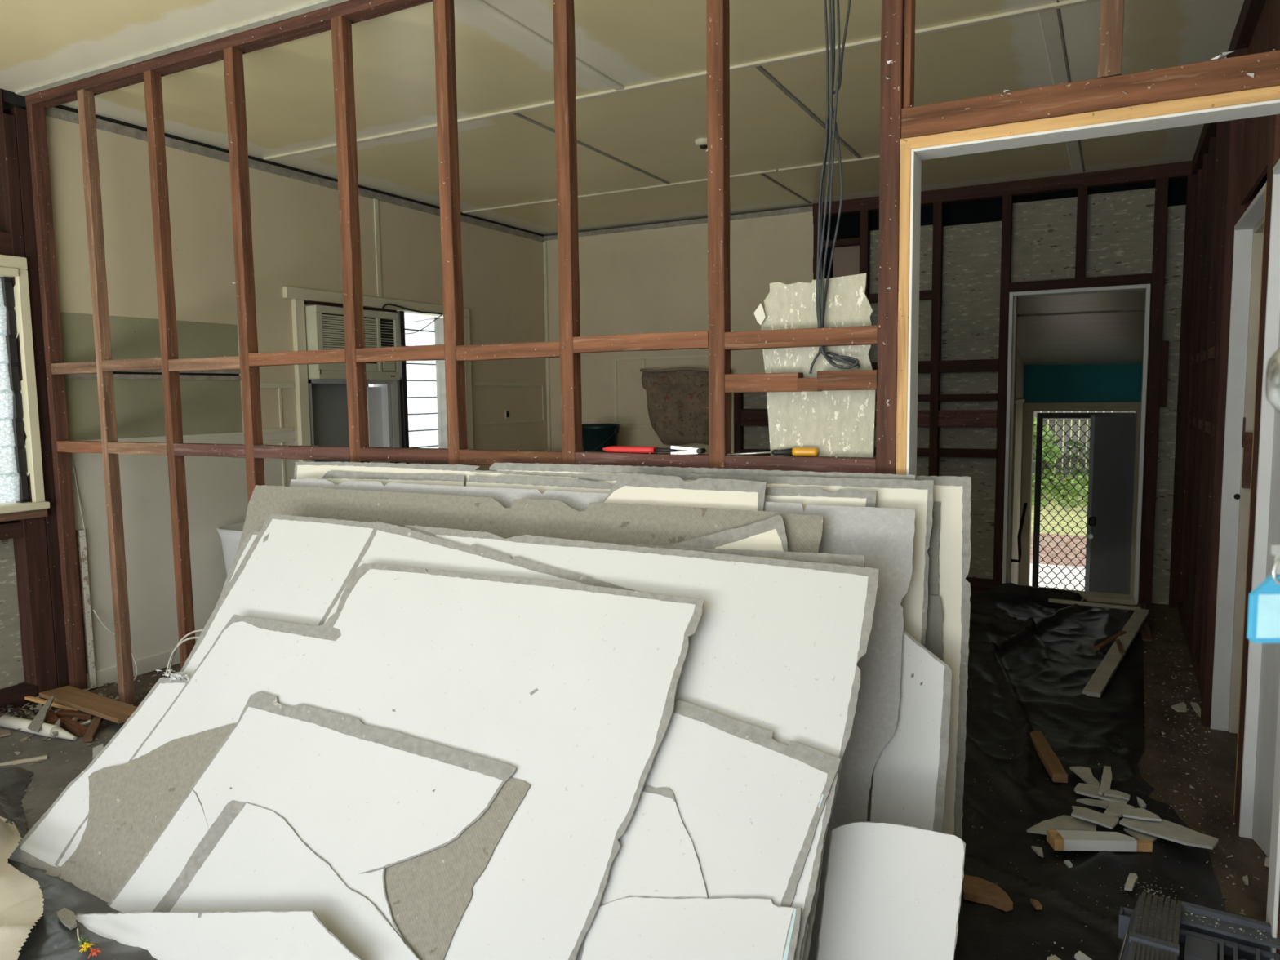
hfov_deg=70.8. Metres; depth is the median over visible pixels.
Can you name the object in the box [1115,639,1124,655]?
splinter
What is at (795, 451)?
screwdriver
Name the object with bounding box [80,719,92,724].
splinter
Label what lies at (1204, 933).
tray
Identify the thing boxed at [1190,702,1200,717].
shard
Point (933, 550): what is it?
sheet
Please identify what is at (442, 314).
loose wire
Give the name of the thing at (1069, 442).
undergrowth
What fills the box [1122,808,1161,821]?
shard
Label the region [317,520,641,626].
sheet
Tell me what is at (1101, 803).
shard
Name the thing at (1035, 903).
chip
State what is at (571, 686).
sheet
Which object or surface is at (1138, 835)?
shard
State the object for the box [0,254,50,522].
window
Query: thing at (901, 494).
sheet
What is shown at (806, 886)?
sheet
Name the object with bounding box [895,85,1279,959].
door frame
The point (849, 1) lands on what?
cable
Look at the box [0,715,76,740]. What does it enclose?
pipe
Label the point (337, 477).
sheet
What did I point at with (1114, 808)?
shard
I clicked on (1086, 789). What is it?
shard
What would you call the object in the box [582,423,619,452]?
bucket
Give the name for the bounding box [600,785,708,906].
sheet
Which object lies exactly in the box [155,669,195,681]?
lump
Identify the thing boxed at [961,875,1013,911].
board offcut
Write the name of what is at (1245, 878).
shard
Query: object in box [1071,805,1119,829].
shard
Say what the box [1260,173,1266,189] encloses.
wall
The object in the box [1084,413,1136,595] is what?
open door
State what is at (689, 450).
pliers
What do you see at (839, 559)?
sheet
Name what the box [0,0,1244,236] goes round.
ceiling
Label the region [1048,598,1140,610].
batten
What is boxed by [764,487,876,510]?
sheet
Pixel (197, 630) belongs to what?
cable
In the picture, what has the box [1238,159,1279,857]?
door
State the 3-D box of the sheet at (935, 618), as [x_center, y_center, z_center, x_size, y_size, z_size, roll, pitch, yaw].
[0.741,0.748,2.325,0.071,0.893,0.120,2,6,28]
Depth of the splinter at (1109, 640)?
4.91 m
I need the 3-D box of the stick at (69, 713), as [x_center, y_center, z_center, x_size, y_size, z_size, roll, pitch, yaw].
[-2.525,1.053,4.034,0.178,0.030,0.047,0,5,8]
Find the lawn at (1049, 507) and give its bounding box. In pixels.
[1031,411,1112,535]
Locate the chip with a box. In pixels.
[1030,898,1042,910]
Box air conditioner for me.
[304,304,399,380]
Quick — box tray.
[1177,901,1279,959]
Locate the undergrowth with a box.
[1032,439,1089,483]
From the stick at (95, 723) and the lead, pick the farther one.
the stick at (95, 723)
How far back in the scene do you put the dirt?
4.10 m
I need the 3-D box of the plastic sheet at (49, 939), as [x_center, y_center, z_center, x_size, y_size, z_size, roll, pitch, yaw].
[-2.048,1.185,2.420,2.200,0.065,1.600,2,6,28]
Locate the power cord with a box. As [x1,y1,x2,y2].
[381,303,442,315]
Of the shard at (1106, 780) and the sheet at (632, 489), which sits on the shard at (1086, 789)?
the shard at (1106, 780)
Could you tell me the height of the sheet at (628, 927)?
0.384 m
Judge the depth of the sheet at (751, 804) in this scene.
1.97 m
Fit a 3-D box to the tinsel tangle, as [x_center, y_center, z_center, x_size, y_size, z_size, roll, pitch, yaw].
[-1.397,1.181,2.276,0.100,0.019,0.037,4,7,42]
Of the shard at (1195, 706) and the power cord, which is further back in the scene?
the power cord
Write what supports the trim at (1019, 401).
attached to the wall at (1020, 365)
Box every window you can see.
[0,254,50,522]
[282,286,473,464]
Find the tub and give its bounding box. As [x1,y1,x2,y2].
[216,522,244,576]
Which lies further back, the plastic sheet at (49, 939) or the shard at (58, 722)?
the shard at (58, 722)
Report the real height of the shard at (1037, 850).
0.008 m
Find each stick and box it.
[44,709,58,724]
[54,709,97,719]
[56,716,88,736]
[75,528,96,688]
[82,716,102,742]
[1137,602,1151,641]
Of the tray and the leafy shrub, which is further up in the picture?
the leafy shrub
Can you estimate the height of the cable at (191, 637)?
0.197 m
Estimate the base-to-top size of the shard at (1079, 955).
0.008 m
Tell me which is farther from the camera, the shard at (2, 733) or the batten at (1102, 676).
the batten at (1102, 676)
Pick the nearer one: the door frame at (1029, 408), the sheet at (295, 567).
the sheet at (295, 567)
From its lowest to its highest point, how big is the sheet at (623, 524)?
1.108 m
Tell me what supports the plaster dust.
on the floor
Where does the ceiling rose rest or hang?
attached to the ceiling at (641, 65)
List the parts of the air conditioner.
trim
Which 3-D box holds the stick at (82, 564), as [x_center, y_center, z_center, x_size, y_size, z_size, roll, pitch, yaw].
[-2.730,0.638,4.421,0.031,0.790,0.051,2,6,28]
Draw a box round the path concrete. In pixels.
[1029,563,1085,591]
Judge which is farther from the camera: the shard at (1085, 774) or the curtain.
the curtain
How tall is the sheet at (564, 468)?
1.205 m
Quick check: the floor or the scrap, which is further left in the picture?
the scrap
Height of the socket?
0.012 m
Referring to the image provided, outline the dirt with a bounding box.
[0,688,54,719]
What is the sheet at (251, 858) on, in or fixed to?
on the sheet at (51, 777)
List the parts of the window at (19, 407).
sill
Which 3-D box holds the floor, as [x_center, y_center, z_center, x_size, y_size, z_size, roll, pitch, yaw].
[0.670,1.159,3.065,7.600,0.060,7.780,2,6,28]
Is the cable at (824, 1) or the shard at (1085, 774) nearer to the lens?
the cable at (824, 1)
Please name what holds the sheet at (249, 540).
on the sheet at (51, 777)
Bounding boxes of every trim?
[1010,358,1025,582]
[1017,308,1150,316]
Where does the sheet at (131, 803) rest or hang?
on the floor
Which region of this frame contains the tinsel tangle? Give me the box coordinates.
[77,937,102,958]
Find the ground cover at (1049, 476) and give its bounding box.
[1031,464,1088,506]
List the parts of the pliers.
handle arm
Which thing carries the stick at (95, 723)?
on the sheet at (51, 777)
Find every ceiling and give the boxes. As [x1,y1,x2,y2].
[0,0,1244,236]
[1016,284,1151,364]
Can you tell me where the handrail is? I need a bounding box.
[1010,502,1026,562]
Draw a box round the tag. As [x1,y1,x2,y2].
[1247,544,1279,643]
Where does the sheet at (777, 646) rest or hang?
on the floor
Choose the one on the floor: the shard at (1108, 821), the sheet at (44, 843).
the sheet at (44, 843)
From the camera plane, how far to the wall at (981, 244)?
6.39 m
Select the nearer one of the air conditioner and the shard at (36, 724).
the shard at (36, 724)
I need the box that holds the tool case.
[1117,891,1279,959]
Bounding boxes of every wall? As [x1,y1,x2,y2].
[0,88,547,714]
[25,0,1279,954]
[542,160,1196,608]
[1011,345,1024,584]
[1023,364,1142,402]
[1137,339,1149,601]
[1177,0,1279,832]
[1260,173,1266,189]
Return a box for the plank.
[39,685,137,723]
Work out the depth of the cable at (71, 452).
4.37 m
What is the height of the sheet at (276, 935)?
0.194 m
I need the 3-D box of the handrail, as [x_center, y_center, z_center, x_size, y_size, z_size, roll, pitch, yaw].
[2.857,0.389,6.780,0.072,0.401,0.419,2,6,28]
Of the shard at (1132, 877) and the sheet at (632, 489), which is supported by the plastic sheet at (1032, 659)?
the shard at (1132, 877)
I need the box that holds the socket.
[699,144,706,148]
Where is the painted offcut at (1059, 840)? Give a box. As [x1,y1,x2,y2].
[1046,829,1152,852]
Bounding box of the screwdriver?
[726,447,818,456]
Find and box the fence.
[1032,411,1135,475]
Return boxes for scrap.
[56,907,76,929]
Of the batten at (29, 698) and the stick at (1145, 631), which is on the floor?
the stick at (1145, 631)
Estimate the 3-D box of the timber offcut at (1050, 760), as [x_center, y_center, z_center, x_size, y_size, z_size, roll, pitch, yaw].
[1.548,1.046,3.424,0.052,0.046,0.466,1,6,13]
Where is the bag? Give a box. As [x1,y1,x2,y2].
[0,816,44,959]
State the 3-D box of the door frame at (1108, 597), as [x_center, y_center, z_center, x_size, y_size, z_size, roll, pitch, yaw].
[2.936,-0.219,6.101,0.838,2.115,0.180,2,6,28]
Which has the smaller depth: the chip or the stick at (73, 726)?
the chip
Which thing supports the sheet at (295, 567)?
on the sheet at (51, 777)
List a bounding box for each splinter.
[0,755,47,765]
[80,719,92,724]
[1093,630,1126,649]
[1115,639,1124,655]
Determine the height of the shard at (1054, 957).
0.008 m
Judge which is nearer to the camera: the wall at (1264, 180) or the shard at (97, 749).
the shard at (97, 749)
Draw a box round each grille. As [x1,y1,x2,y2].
[321,313,395,372]
[1038,422,1090,591]
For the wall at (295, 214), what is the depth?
4.84 m
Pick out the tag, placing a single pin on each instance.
(1264, 609)
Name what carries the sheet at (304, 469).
on the sheet at (51, 777)
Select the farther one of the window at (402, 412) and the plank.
the window at (402, 412)
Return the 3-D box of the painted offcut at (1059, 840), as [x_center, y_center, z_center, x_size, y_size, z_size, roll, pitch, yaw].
[1.401,1.102,2.748,0.287,0.034,0.062,0,5,4]
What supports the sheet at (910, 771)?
on the plastic sheet at (1032, 659)
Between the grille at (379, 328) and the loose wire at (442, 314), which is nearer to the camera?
the grille at (379, 328)
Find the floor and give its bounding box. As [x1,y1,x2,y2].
[88,590,1269,922]
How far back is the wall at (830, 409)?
3.02 m
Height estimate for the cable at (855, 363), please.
1.118 m
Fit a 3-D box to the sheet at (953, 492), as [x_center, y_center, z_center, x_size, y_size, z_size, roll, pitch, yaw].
[0.756,0.591,2.350,0.185,1.199,0.145,2,6,28]
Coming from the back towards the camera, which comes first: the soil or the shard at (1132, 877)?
the soil
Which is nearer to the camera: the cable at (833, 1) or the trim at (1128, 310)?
the cable at (833, 1)
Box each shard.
[0,730,10,737]
[27,695,53,733]
[52,717,60,736]
[92,743,103,759]
[1026,814,1096,835]
[1031,845,1043,857]
[1046,955,1061,959]
[1064,860,1072,867]
[1069,766,1099,786]
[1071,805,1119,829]
[1074,782,1130,804]
[1074,951,1091,959]
[1075,798,1111,808]
[1098,765,1111,795]
[1103,789,1128,799]
[1103,801,1133,817]
[1119,817,1218,849]
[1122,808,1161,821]
[1124,827,1156,842]
[1124,872,1137,891]
[1136,795,1146,808]
[1171,702,1186,712]
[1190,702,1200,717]
[1242,875,1248,885]
[1264,857,1269,867]
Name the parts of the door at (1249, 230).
rusty strike plate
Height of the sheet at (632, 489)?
1.189 m
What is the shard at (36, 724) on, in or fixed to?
on the pipe
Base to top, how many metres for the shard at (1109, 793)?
0.008 m
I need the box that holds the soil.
[1030,533,1086,567]
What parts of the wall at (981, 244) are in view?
plate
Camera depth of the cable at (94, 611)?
4.51 m
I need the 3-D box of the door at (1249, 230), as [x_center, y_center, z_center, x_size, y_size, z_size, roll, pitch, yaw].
[2.221,0.055,3.261,0.112,2.060,0.892,2,6,28]
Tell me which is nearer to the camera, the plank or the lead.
the lead
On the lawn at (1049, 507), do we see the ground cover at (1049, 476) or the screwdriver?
the ground cover at (1049, 476)
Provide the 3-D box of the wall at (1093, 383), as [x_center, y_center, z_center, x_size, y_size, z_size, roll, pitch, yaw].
[4.175,0.053,8.549,1.070,2.780,0.100,2,6,28]
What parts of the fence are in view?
fence rail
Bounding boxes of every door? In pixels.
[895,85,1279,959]
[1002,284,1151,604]
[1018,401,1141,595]
[1031,412,1134,591]
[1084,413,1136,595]
[1210,181,1266,814]
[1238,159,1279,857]
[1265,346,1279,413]
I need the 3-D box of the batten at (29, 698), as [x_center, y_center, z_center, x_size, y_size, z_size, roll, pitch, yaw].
[-2.723,1.028,4.146,0.437,0.016,0.024,3,7,25]
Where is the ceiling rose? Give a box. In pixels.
[694,137,706,148]
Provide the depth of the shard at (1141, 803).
3.01 m
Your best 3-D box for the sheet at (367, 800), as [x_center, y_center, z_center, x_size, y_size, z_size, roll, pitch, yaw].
[-0.901,0.933,2.381,1.205,0.560,0.354,2,6,28]
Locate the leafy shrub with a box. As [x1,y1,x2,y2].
[1033,416,1062,475]
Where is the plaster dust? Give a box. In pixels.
[965,617,1244,959]
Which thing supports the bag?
on the plastic sheet at (49, 939)
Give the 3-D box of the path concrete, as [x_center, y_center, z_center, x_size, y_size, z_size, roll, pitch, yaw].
[5.014,1.270,9.591,16.000,0.280,2.100,2,6,28]
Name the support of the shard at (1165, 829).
on the plastic sheet at (1032, 659)
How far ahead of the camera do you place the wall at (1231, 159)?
3.81 m
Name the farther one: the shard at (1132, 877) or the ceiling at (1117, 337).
the ceiling at (1117, 337)
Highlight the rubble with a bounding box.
[1,666,178,764]
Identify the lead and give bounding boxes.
[76,928,80,941]
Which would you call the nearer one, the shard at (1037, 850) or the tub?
the shard at (1037, 850)
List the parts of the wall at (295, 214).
plate, plate, skirting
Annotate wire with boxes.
[100,722,119,729]
[399,318,435,322]
[402,314,442,334]
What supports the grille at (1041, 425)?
attached to the screen door at (1040, 415)
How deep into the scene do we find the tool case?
2.15 m
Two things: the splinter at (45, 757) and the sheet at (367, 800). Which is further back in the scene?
the splinter at (45, 757)
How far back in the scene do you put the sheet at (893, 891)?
1.92 m
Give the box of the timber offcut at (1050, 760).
[1030,730,1067,782]
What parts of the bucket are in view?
handle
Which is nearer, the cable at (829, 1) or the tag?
the tag
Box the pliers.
[602,444,706,454]
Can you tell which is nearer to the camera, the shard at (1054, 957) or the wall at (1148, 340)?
the shard at (1054, 957)
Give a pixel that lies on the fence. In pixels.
(1051, 421)
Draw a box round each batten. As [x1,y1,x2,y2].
[24,695,77,711]
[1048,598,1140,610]
[1082,608,1149,697]
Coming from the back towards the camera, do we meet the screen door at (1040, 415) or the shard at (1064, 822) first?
the screen door at (1040, 415)
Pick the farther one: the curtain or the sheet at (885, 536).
the curtain
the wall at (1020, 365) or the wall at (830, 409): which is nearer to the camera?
the wall at (830, 409)
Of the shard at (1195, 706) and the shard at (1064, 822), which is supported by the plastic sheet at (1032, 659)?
the shard at (1064, 822)
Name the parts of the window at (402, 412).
filler panel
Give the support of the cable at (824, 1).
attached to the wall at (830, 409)
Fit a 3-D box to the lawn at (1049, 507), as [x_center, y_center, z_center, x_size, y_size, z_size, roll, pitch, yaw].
[10.525,-2.811,19.750,16.000,5.410,19.850,2,6,28]
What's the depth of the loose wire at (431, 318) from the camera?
6.37 m
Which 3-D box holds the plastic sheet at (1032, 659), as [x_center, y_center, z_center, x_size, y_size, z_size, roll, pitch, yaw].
[1.472,0.954,4.190,1.976,0.108,4.704,2,6,28]
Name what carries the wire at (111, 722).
on the sheet at (51, 777)
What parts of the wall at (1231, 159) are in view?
plate, plate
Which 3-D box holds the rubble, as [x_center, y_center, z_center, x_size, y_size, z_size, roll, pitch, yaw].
[-2.077,1.011,4.501,1.363,0.031,2.370,2,6,28]
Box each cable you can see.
[71,452,84,529]
[93,609,137,680]
[165,636,199,673]
[168,629,202,672]
[808,0,835,373]
[815,0,859,368]
[817,0,843,367]
[820,0,858,368]
[822,0,860,366]
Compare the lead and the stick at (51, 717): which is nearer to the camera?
the lead
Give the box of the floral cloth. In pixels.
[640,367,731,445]
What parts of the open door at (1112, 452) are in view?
door knob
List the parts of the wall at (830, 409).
plate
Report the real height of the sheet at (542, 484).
1.163 m
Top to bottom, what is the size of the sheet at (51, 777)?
0.006 m
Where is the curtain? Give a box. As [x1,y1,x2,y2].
[434,316,467,448]
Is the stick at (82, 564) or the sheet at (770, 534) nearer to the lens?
the sheet at (770, 534)
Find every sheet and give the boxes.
[0,699,125,831]
[0,760,157,959]
[8,677,187,870]
[44,723,531,959]
[54,563,704,959]
[74,910,362,959]
[107,691,516,951]
[152,800,420,959]
[179,513,444,679]
[214,484,823,608]
[217,530,259,602]
[289,477,915,959]
[293,461,578,486]
[317,471,465,486]
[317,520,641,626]
[404,524,879,959]
[466,475,613,493]
[488,462,915,479]
[576,698,840,959]
[577,472,933,822]
[581,896,801,959]
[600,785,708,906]
[603,473,767,511]
[635,543,865,959]
[667,515,788,551]
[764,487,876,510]
[791,772,838,959]
[816,821,965,959]
[870,629,951,832]
[915,475,971,934]
[924,595,944,662]
[927,501,941,595]
[954,582,1226,959]
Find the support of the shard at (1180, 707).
on the floor
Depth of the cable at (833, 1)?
2.48 m
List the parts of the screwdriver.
blade, handle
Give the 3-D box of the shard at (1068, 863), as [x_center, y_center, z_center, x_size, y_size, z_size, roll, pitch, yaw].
[1.262,1.130,2.647,0.014,0.008,0.029,-1,5,1]
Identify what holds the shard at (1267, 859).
on the floor
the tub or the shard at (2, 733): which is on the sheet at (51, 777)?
the shard at (2, 733)

